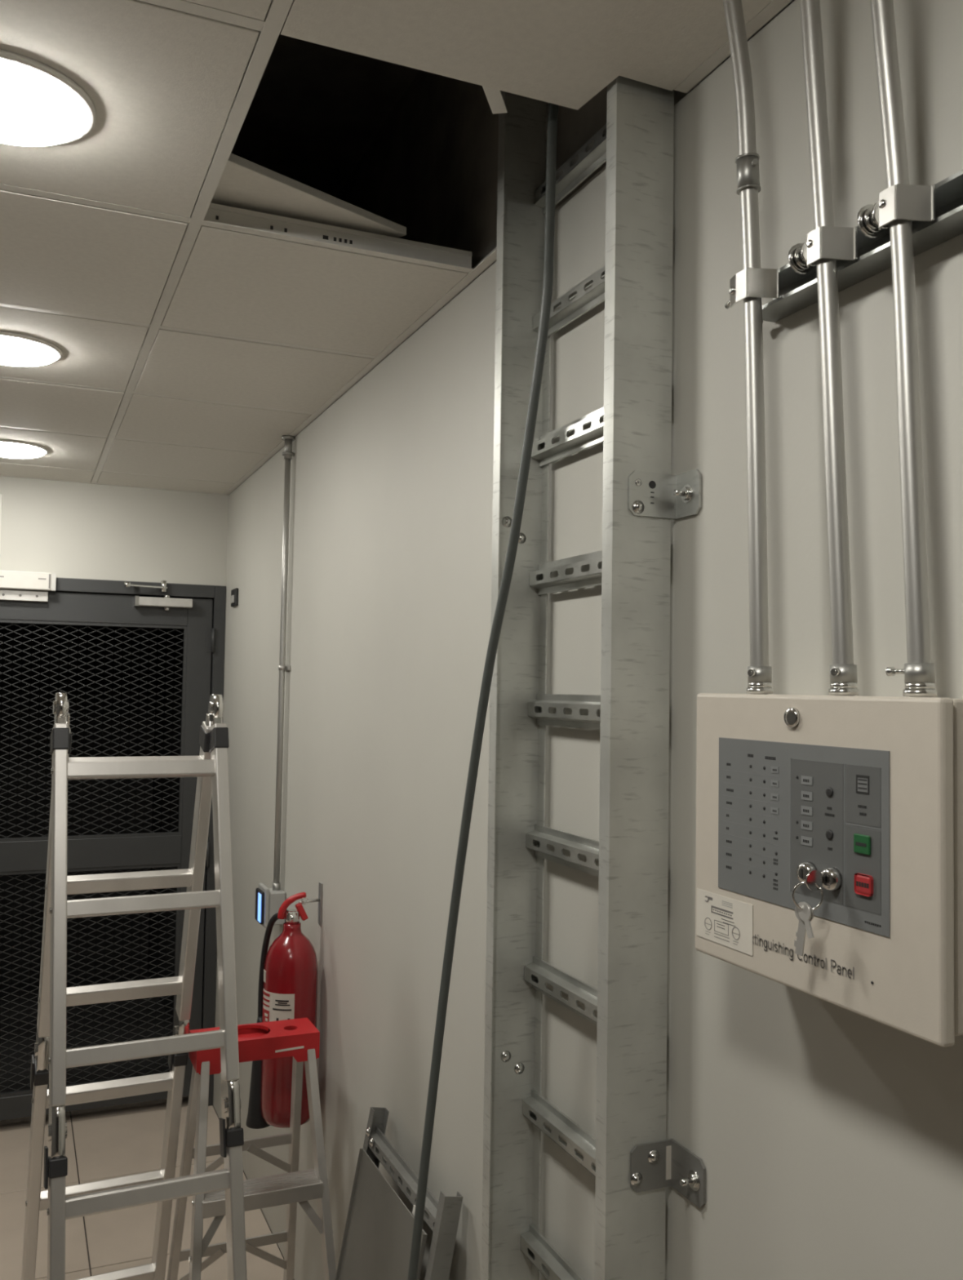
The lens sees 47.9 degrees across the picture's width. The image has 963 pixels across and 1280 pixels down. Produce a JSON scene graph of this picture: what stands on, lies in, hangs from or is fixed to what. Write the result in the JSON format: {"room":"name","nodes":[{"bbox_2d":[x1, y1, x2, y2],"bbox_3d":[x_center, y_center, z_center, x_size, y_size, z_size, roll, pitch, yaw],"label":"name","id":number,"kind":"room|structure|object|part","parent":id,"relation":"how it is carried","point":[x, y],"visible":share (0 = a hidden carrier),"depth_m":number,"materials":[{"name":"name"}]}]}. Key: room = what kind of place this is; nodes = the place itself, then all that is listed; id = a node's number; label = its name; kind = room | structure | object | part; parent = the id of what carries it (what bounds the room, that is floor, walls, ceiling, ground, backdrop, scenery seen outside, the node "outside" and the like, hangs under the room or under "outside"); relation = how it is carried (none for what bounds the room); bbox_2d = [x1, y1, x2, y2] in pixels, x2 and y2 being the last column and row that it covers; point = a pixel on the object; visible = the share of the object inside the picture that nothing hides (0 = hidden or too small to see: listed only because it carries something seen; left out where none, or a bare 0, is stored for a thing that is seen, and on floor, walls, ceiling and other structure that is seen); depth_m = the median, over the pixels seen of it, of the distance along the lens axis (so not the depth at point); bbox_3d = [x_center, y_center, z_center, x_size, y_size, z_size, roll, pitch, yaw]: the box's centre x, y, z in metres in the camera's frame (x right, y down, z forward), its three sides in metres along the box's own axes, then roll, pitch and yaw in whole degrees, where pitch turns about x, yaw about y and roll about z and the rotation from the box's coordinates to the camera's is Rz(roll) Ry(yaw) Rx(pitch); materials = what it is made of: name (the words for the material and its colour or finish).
{"room":"utility room","nodes":[
{"label":"utility room","id":0,"kind":"room"},
{"bbox_2d":[0,622,183,1027],"bbox_3d":[-2.633,0.349,5.167,2.335,3.120,2.150,2,-3,-23],"label":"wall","id":1,"kind":"structure","parent":0,"point":[3,631],"depth_m":6.30,"materials":[{"name":"black metal"}]},
{"bbox_2d":[0,475,228,586],"bbox_3d":[-2.179,0.309,4.111,2.335,3.120,0.150,2,-3,-23],"label":"wall","id":2,"kind":"structure","parent":0,"point":[65,529],"depth_m":4.36,"materials":[{"name":"paint"}]},
{"bbox_2d":[0,493,2,551],"bbox_3d":[-1.865,-0.447,4.183,0.018,0.235,0.015,2,-3,-23],"label":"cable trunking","id":3,"kind":"object","parent":2,"relation":"attached to","point":[1,495],"visible":1,"depth_m":4.18,"materials":[{"name":"white plastic"}]},
{"bbox_2d":[0,475,223,494],"bbox_3d":[-2.140,-0.646,4.070,2.313,0.002,0.022,2,-3,-23],"label":"trim","id":4,"kind":"structure","parent":2,"relation":"attached to","point":[0,475],"depth_m":4.34,"materials":[{"name":"white metal"}]},
{"bbox_2d":[0,569,226,1120],"bbox_3d":[-1.561,0.816,4.285,1.029,2.142,0.182,2,-3,-23],"label":"door","id":5,"kind":"structure","parent":2,"relation":"in","point":[30,597],"depth_m":4.35,"materials":[{"name":"grey paint"}]},
{"bbox_3d":[-1.794,-0.172,4.201,0.208,0.040,0.030,2,-3,-23],"label":"armature plate","id":6,"kind":"part","parent":5,"relation":"part of","materials":[{"name":"silver metal"}]},
{"bbox_3d":[-1.576,1.329,4.280,0.727,0.857,0.004,2,-3,-23],"label":"panel","id":7,"kind":"part","parent":5,"relation":"part of","materials":[{"name":"paint"}]},
{"bbox_3d":[-1.561,0.359,4.323,0.727,0.859,0.004,2,-3,-23],"label":"panel","id":8,"kind":"part","parent":5,"relation":"part of","materials":[{"name":"paint"}]},
{"bbox_3d":[-1.362,-0.220,4.367,0.173,0.045,0.063,3,-3,-38],"label":"closer arm","id":9,"kind":"part","parent":5,"relation":"part of","materials":[{"name":"metal"}]},
{"bbox_2d":[0,972,284,1279],"bbox_3d":[-1.001,1.812,1.243,2.635,0.100,10.542,2,-3,-23],"label":"floor","id":10,"kind":"structure","parent":0,"point":[109,1142],"depth_m":3.93,"materials":[{"name":"tile"}]},
{"bbox_2d":[21,692,247,1279],"bbox_3d":[-0.768,0.967,2.340,0.367,1.702,1.047,2,-3,-26],"label":"ladder","id":11,"kind":"object","parent":10,"relation":"on","point":[51,1060],"visible":1,"depth_m":2.27,"materials":[{"name":"metal"}]},
{"bbox_3d":[-1.027,0.989,2.476,0.005,0.076,0.053,2,-3,-26],"label":"release lever","id":12,"kind":"part","parent":11,"relation":"part of","materials":[{"name":"black plastic"}]},
{"bbox_3d":[-0.811,0.981,2.014,0.005,0.076,0.051,2,-3,-26],"label":"release lever","id":13,"kind":"part","parent":11,"relation":"part of","materials":[{"name":"black plastic"}]},
{"bbox_3d":[-0.877,0.190,2.293,0.005,0.072,0.038,2,-3,-26],"label":"release lever","id":14,"kind":"part","parent":11,"relation":"part of","materials":[{"name":"metal"}]},
{"bbox_3d":[-0.749,0.999,2.612,0.005,0.076,0.053,2,-3,-26],"label":"release lever","id":15,"kind":"part","parent":11,"relation":"part of","materials":[{"name":"black plastic"}]},
{"bbox_3d":[-0.615,0.200,2.422,0.005,0.072,0.038,2,-3,-26],"label":"release lever","id":16,"kind":"part","parent":11,"relation":"part of","materials":[{"name":"metal"}]},
{"bbox_3d":[-0.516,0.992,2.159,0.005,0.076,0.051,2,-3,-26],"label":"release lever","id":17,"kind":"part","parent":11,"relation":"part of","materials":[{"name":"black plastic"}]},
{"bbox_2d":[166,1017,336,1279],"bbox_3d":[-0.567,1.397,2.622,0.384,0.880,0.661,2,-3,-23],"label":"step ladder","id":18,"kind":"object","parent":10,"relation":"on","point":[298,1038],"visible":0.79,"depth_m":2.61,"materials":[{"name":"silver metal"}]},
{"bbox_3d":[-0.756,1.403,2.733,0.023,0.825,0.291,2,-3,-30],"label":"leg","id":19,"kind":"part","parent":18,"relation":"part of","materials":[{"name":"metal"}]},
{"bbox_3d":[-0.637,1.391,2.410,0.028,0.828,0.315,1,-3,-11],"label":"leg","id":20,"kind":"part","parent":18,"relation":"part of","materials":[{"name":"metal"}]},
{"bbox_2d":[188,1017,319,1075],"bbox_3d":[-0.556,0.993,2.649,0.294,0.070,0.126,2,-3,-23],"label":"tray","id":21,"kind":"object","parent":18,"relation":"on","point":[298,1038],"depth_m":2.63,"materials":[{"name":"red plastic"}]},
{"bbox_3d":[-0.496,1.412,2.845,0.025,0.825,0.295,1,-3,-13],"label":"leg","id":22,"kind":"part","parent":18,"relation":"part of","materials":[{"name":"metal"}]},
{"bbox_3d":[-0.361,1.400,2.529,0.025,0.828,0.311,2,-3,-31],"label":"leg","id":23,"kind":"part","parent":18,"relation":"part of","materials":[{"name":"metal"}]},
{"bbox_2d":[335,1148,427,1279],"bbox_3d":[-0.248,1.455,2.137,0.139,0.712,0.400,2,-3,-23],"label":"panel","id":24,"kind":"object","parent":10,"relation":"on","point":[377,1238],"visible":1,"depth_m":2.21,"materials":[{"name":"grey metal"}]},
{"bbox_2d":[363,1106,462,1279],"bbox_3d":[-0.211,1.415,2.139,0.180,0.793,0.452,2,-3,-23],"label":"ladder offcut","id":25,"kind":"object","parent":10,"relation":"on","point":[445,1212],"visible":0.66,"depth_m":2.05,"materials":[{"name":"metal"}]},
{"bbox_3d":[-0.296,1.423,2.335,0.036,0.800,0.024,13,-7,-22],"label":"rail","id":26,"kind":"part","parent":25,"relation":"part of","materials":[{"name":"silver metal"}]},
{"bbox_3d":[-0.127,1.408,1.942,0.036,0.800,0.024,13,-7,-22],"label":"rail","id":27,"kind":"part","parent":25,"relation":"part of","materials":[{"name":"silver metal"}]},
{"bbox_2d":[231,31,419,196],"bbox_3d":[-0.951,-1.415,1.386,2.635,0.120,10.542,2,-3,-23],"label":"ceiling","id":28,"kind":"structure","parent":0,"point":[315,110],"depth_m":2.64,"materials":[{"name":"black"}]},
{"bbox_2d":[0,0,773,493],"bbox_3d":[-0.547,-0.807,0.366,2.313,0.042,8.092,2,-3,-23],"label":"ceiling","id":29,"kind":"structure","parent":0,"point":[194,335],"depth_m":1.92,"materials":[{"name":"white metal"}]},
{"bbox_2d":[0,439,48,458],"bbox_3d":[-1.601,-0.641,3.676,0.244,0.029,0.244,2,-3,-23],"label":"recessed light","id":30,"kind":"object","parent":29,"relation":"in","point":[15,449],"visible":1,"depth_m":3.63,"materials":[{"name":"white plastic"}]},
{"bbox_2d":[0,330,62,366],"bbox_3d":[-1.127,-0.683,2.574,0.244,0.029,0.244,2,-3,-23],"label":"recessed light","id":31,"kind":"object","parent":29,"relation":"in","point":[16,349],"visible":1,"depth_m":2.54,"materials":[{"name":"white plastic"}]},
{"bbox_2d":[0,48,96,146],"bbox_3d":[-0.653,-0.724,1.473,0.244,0.029,0.244,2,-3,-23],"label":"recessed light","id":32,"kind":"object","parent":29,"relation":"in","point":[40,105],"visible":1,"depth_m":1.45,"materials":[{"name":"white plastic"}]},
{"bbox_2d":[210,152,406,238],"bbox_3d":[-0.560,-0.772,2.012,0.595,0.021,0.595,-2,-4,44],"label":"tile","id":33,"kind":"structure","parent":29,"relation":"on","point":[243,184],"depth_m":1.89,"materials":[{"name":"white"}]},
{"bbox_2d":[407,102,558,1279],"bbox_3d":[-0.031,0.299,1.550,0.324,2.921,0.065,-1,-3,38],"label":"power cable","id":34,"kind":"object","parent":29,"relation":"hanging from","point":[548,282],"visible":0.85,"depth_m":1.53,"materials":[{"name":"black rubber"}]},
{"bbox_2d":[213,0,962,1279],"bbox_3d":[0.185,0.241,1.758,0.150,3.120,10.442,2,-3,-23],"label":"wall","id":35,"kind":"structure","parent":0,"point":[828,1137],"depth_m":1.64,"materials":[{"name":"paint"}]},
{"bbox_2d":[230,587,238,606],"bbox_3d":[-0.984,-0.169,4.305,0.016,0.068,0.100,2,-3,-23],"label":"wall switch","id":36,"kind":"object","parent":35,"relation":"attached to","point":[234,593],"visible":1,"depth_m":4.27,"materials":[{"name":"black plastic"}]},
{"bbox_2d":[254,883,285,928],"bbox_3d":[-0.666,0.832,3.403,0.078,0.122,0.108,2,-3,-23],"label":"reader","id":37,"kind":"object","parent":35,"relation":"attached to","point":[268,901],"visible":0.88,"depth_m":3.36,"materials":[{"name":"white plastic"}]},
{"bbox_2d":[272,435,295,890],"bbox_3d":[-0.633,0.071,3.439,0.042,1.442,0.071,2,-3,-23],"label":"conduit","id":38,"kind":"object","parent":35,"relation":"attached to","point":[287,453],"visible":1,"depth_m":3.43,"materials":[{"name":"metal"}]},
{"bbox_2d":[298,881,322,925],"bbox_3d":[-0.465,0.728,2.972,0.027,0.115,0.074,-1,-3,41],"label":"wall hook","id":39,"kind":"object","parent":35,"relation":"attached to","point":[319,900],"visible":0.99,"depth_m":2.98,"materials":[{"name":"metal"}]},
{"bbox_2d":[245,892,318,1128],"bbox_3d":[-0.538,0.998,2.923,0.186,0.628,0.145,1,-3,-6],"label":"fire extinguisher","id":40,"kind":"object","parent":39,"relation":"hanging from","point":[288,976],"visible":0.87,"depth_m":2.88,"materials":[{"name":"red metal"}]},
{"bbox_2d":[263,969,267,1021],"bbox_3d":[-0.577,0.967,2.890,0.006,0.163,0.041,2,-3,-29],"label":"print","id":41,"kind":"object","parent":40,"relation":"attached to","point":[265,971],"depth_m":2.89,"materials":[{"name":"paper"}]},
{"bbox_2d":[262,990,270,1022],"bbox_3d":[-0.576,0.999,2.886,0.006,0.117,0.043,3,-3,-34],"label":"print","id":42,"kind":"object","parent":40,"relation":"attached to","point":[266,1002],"depth_m":2.88},
{"bbox_2d":[272,1000,291,1021],"bbox_3d":[-0.527,1.002,2.857,0.052,0.103,0.007,0,-3,9],"label":"print","id":43,"kind":"object","parent":40,"relation":"attached to","point":[282,1009],"depth_m":2.86},
{"bbox_3d":[-0.514,0.720,2.938,0.076,0.071,0.020,1,-3,-9],"label":"lever","id":44,"kind":"part","parent":40,"relation":"part of","materials":[{"name":"red plastic"}]},
{"bbox_3d":[-0.488,0.736,2.934,0.033,0.048,0.026,2,-3,-23],"label":"carry handle","id":45,"kind":"part","parent":40,"relation":"part of","materials":[{"name":"red plastic"}]},
{"bbox_3d":[-0.446,0.729,2.994,0.003,0.115,0.030,2,-3,-23],"label":"plate","id":46,"kind":"part","parent":39,"relation":"part of","materials":[{"name":"metal"}]},
{"bbox_2d":[223,247,496,495],"bbox_3d":[-0.486,-0.672,3.177,0.022,0.025,2.970,2,-3,-23],"label":"trim","id":47,"kind":"structure","parent":35,"relation":"attached to","point":[487,261],"depth_m":2.53,"materials":[{"name":"white metal"}]},
{"bbox_2d":[481,75,674,1279],"bbox_3d":[0.127,0.265,1.565,0.088,3.106,0.383,2,-3,-23],"label":"ladder","id":48,"kind":"object","parent":35,"relation":"attached to","point":[636,140],"visible":0.93,"depth_m":1.44,"materials":[{"name":"metal"}]},
{"bbox_3d":[0.057,0.248,1.729,0.088,3.060,0.026,2,-3,-23],"label":"rail","id":49,"kind":"part","parent":48,"relation":"part of","materials":[{"name":"silver metal"}]},
{"bbox_3d":[0.198,0.235,1.402,0.088,3.060,0.026,2,-3,-23],"label":"rail","id":50,"kind":"part","parent":48,"relation":"part of","materials":[{"name":"silver metal"}]},
{"bbox_2d":[628,469,702,519],"bbox_3d":[0.235,-0.190,1.389,0.074,0.058,0.056,2,-3,-23],"label":"wall bracket","id":51,"kind":"object","parent":35,"relation":"attached to","point":[654,495],"visible":1,"depth_m":1.41,"materials":[{"name":"metal"}]},
{"bbox_3d":[0.225,-0.189,1.413,0.074,0.058,0.003,2,-3,-23],"label":"rail leg","id":52,"kind":"part","parent":51,"relation":"part of","materials":[{"name":"silver metal"}]},
{"bbox_3d":[0.268,-0.189,1.401,0.004,0.058,0.052,2,-3,-23],"label":"wall leg","id":53,"kind":"part","parent":51,"relation":"part of","materials":[{"name":"silver metal"}]},
{"bbox_2d":[630,1138,706,1208],"bbox_3d":[0.230,0.668,1.345,0.064,0.058,0.074,2,-3,-23],"label":"wall bracket","id":54,"kind":"object","parent":35,"relation":"attached to","point":[660,1164],"visible":1,"depth_m":1.37,"materials":[{"name":"metal"}]},
{"bbox_3d":[0.217,0.669,1.377,0.062,0.058,0.003,2,-3,-23],"label":"rail leg","id":55,"kind":"part","parent":54,"relation":"part of","materials":[{"name":"silver metal"}]},
{"bbox_3d":[0.258,0.669,1.355,0.004,0.058,0.070,2,-3,-23],"label":"wall leg","id":56,"kind":"part","parent":54,"relation":"part of","materials":[{"name":"silver metal"}]},
{"bbox_2d":[674,0,795,93],"bbox_3d":[1.194,-0.819,-0.728,0.022,0.025,4.708,2,-3,-23],"label":"trim","id":57,"kind":"structure","parent":35,"relation":"attached to","point":[775,7],"depth_m":1.34,"materials":[{"name":"white metal"}]},
{"bbox_2d":[723,0,773,694],"bbox_3d":[0.281,-0.479,1.191,0.081,1.090,0.035,1,-3,3],"label":"conduit pipe","id":58,"kind":"object","parent":35,"relation":"attached to","point":[759,671],"visible":0.98,"depth_m":1.18,"materials":[{"name":"metal"}]},
{"bbox_2d":[695,693,962,1047],"bbox_3d":[0.332,0.195,1.050,0.140,0.283,0.349,2,-3,-23],"label":"control panel","id":59,"kind":"object","parent":35,"relation":"attached to","point":[829,864],"visible":1,"depth_m":0.98,"materials":[{"name":"beige metal"}]},
{"bbox_2d":[704,895,740,944],"bbox_3d":[0.254,0.296,1.145,0.001,0.041,0.062,2,-3,-23],"label":"print","id":60,"kind":"object","parent":59,"relation":"attached to","point":[722,913],"depth_m":1.14},
{"bbox_2d":[773,768,808,843],"bbox_3d":[0.299,0.160,1.049,0.001,0.066,0.054,2,-3,-23],"label":"print","id":61,"kind":"object","parent":59,"relation":"attached to","point":[790,786],"depth_m":1.05},
{"bbox_2d":[795,862,817,884],"bbox_3d":[0.305,0.219,1.018,0.011,0.021,0.021,2,-3,-23],"label":"switch","id":62,"kind":"object","parent":59,"relation":"attached to","point":[802,868],"depth_m":1.02,"materials":[{"name":"silver metal"}]},
{"bbox_2d":[821,867,842,890],"bbox_3d":[0.318,0.218,0.988,0.011,0.021,0.021,2,-3,-23],"label":"switch","id":63,"kind":"object","parent":59,"relation":"attached to","point":[831,877],"depth_m":0.98,"materials":[{"name":"silver metal"}]},
{"bbox_2d":[855,841,866,847],"bbox_3d":[0.335,0.181,0.957,0.001,0.003,0.013,2,-3,-23],"label":"print","id":64,"kind":"object","parent":59,"relation":"on","point":[858,844],"depth_m":0.96},
{"bbox_2d":[856,880,869,888],"bbox_3d":[0.336,0.216,0.954,0.001,0.004,0.015,2,-3,-23],"label":"print","id":65,"kind":"object","parent":59,"relation":"on","point":[860,884],"depth_m":0.95},
{"bbox_2d":[799,0,859,695],"bbox_3d":[0.338,-0.483,1.082,0.075,1.089,0.041,0,-3,25],"label":"conduit pipe","id":66,"kind":"object","parent":35,"relation":"attached to","point":[843,672],"visible":0.92,"depth_m":1.07,"materials":[{"name":"metal"}]},
{"bbox_2d":[762,168,962,323],"bbox_3d":[0.456,-0.393,0.932,0.040,0.046,0.724,2,-3,-23],"label":"channel","id":67,"kind":"object","parent":35,"relation":"attached to","point":[798,291],"visible":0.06,"depth_m":1.09,"materials":[{"name":"metal"}]},
{"bbox_2d":[724,267,780,308],"bbox_3d":[0.293,-0.389,1.194,0.066,0.032,0.027,-1,-3,43],"label":"clamp","id":68,"kind":"object","parent":67,"relation":"attached to","point":[756,282],"visible":1,"depth_m":1.18,"materials":[{"name":"metal"}]},
{"bbox_2d":[788,226,857,274],"bbox_3d":[0.342,-0.393,1.091,0.032,0.032,0.062,2,-3,-32],"label":"clamp","id":69,"kind":"object","parent":67,"relation":"attached to","point":[824,242],"visible":0.98,"depth_m":1.07,"materials":[{"name":"metal"}]},
{"bbox_2d":[857,183,935,238],"bbox_3d":[0.381,-0.396,1.000,0.032,0.032,0.062,2,-3,-32],"label":"clamp","id":70,"kind":"object","parent":67,"relation":"attached to","point":[899,201],"visible":0.98,"depth_m":0.98,"materials":[{"name":"metal"}]},
{"bbox_2d":[870,0,937,697],"bbox_3d":[0.376,-0.486,0.993,0.073,1.090,0.038,0,-3,18],"label":"conduit pipe","id":71,"kind":"object","parent":35,"relation":"attached to","point":[919,673],"visible":0.99,"depth_m":0.98,"materials":[{"name":"metal"}]}
]}

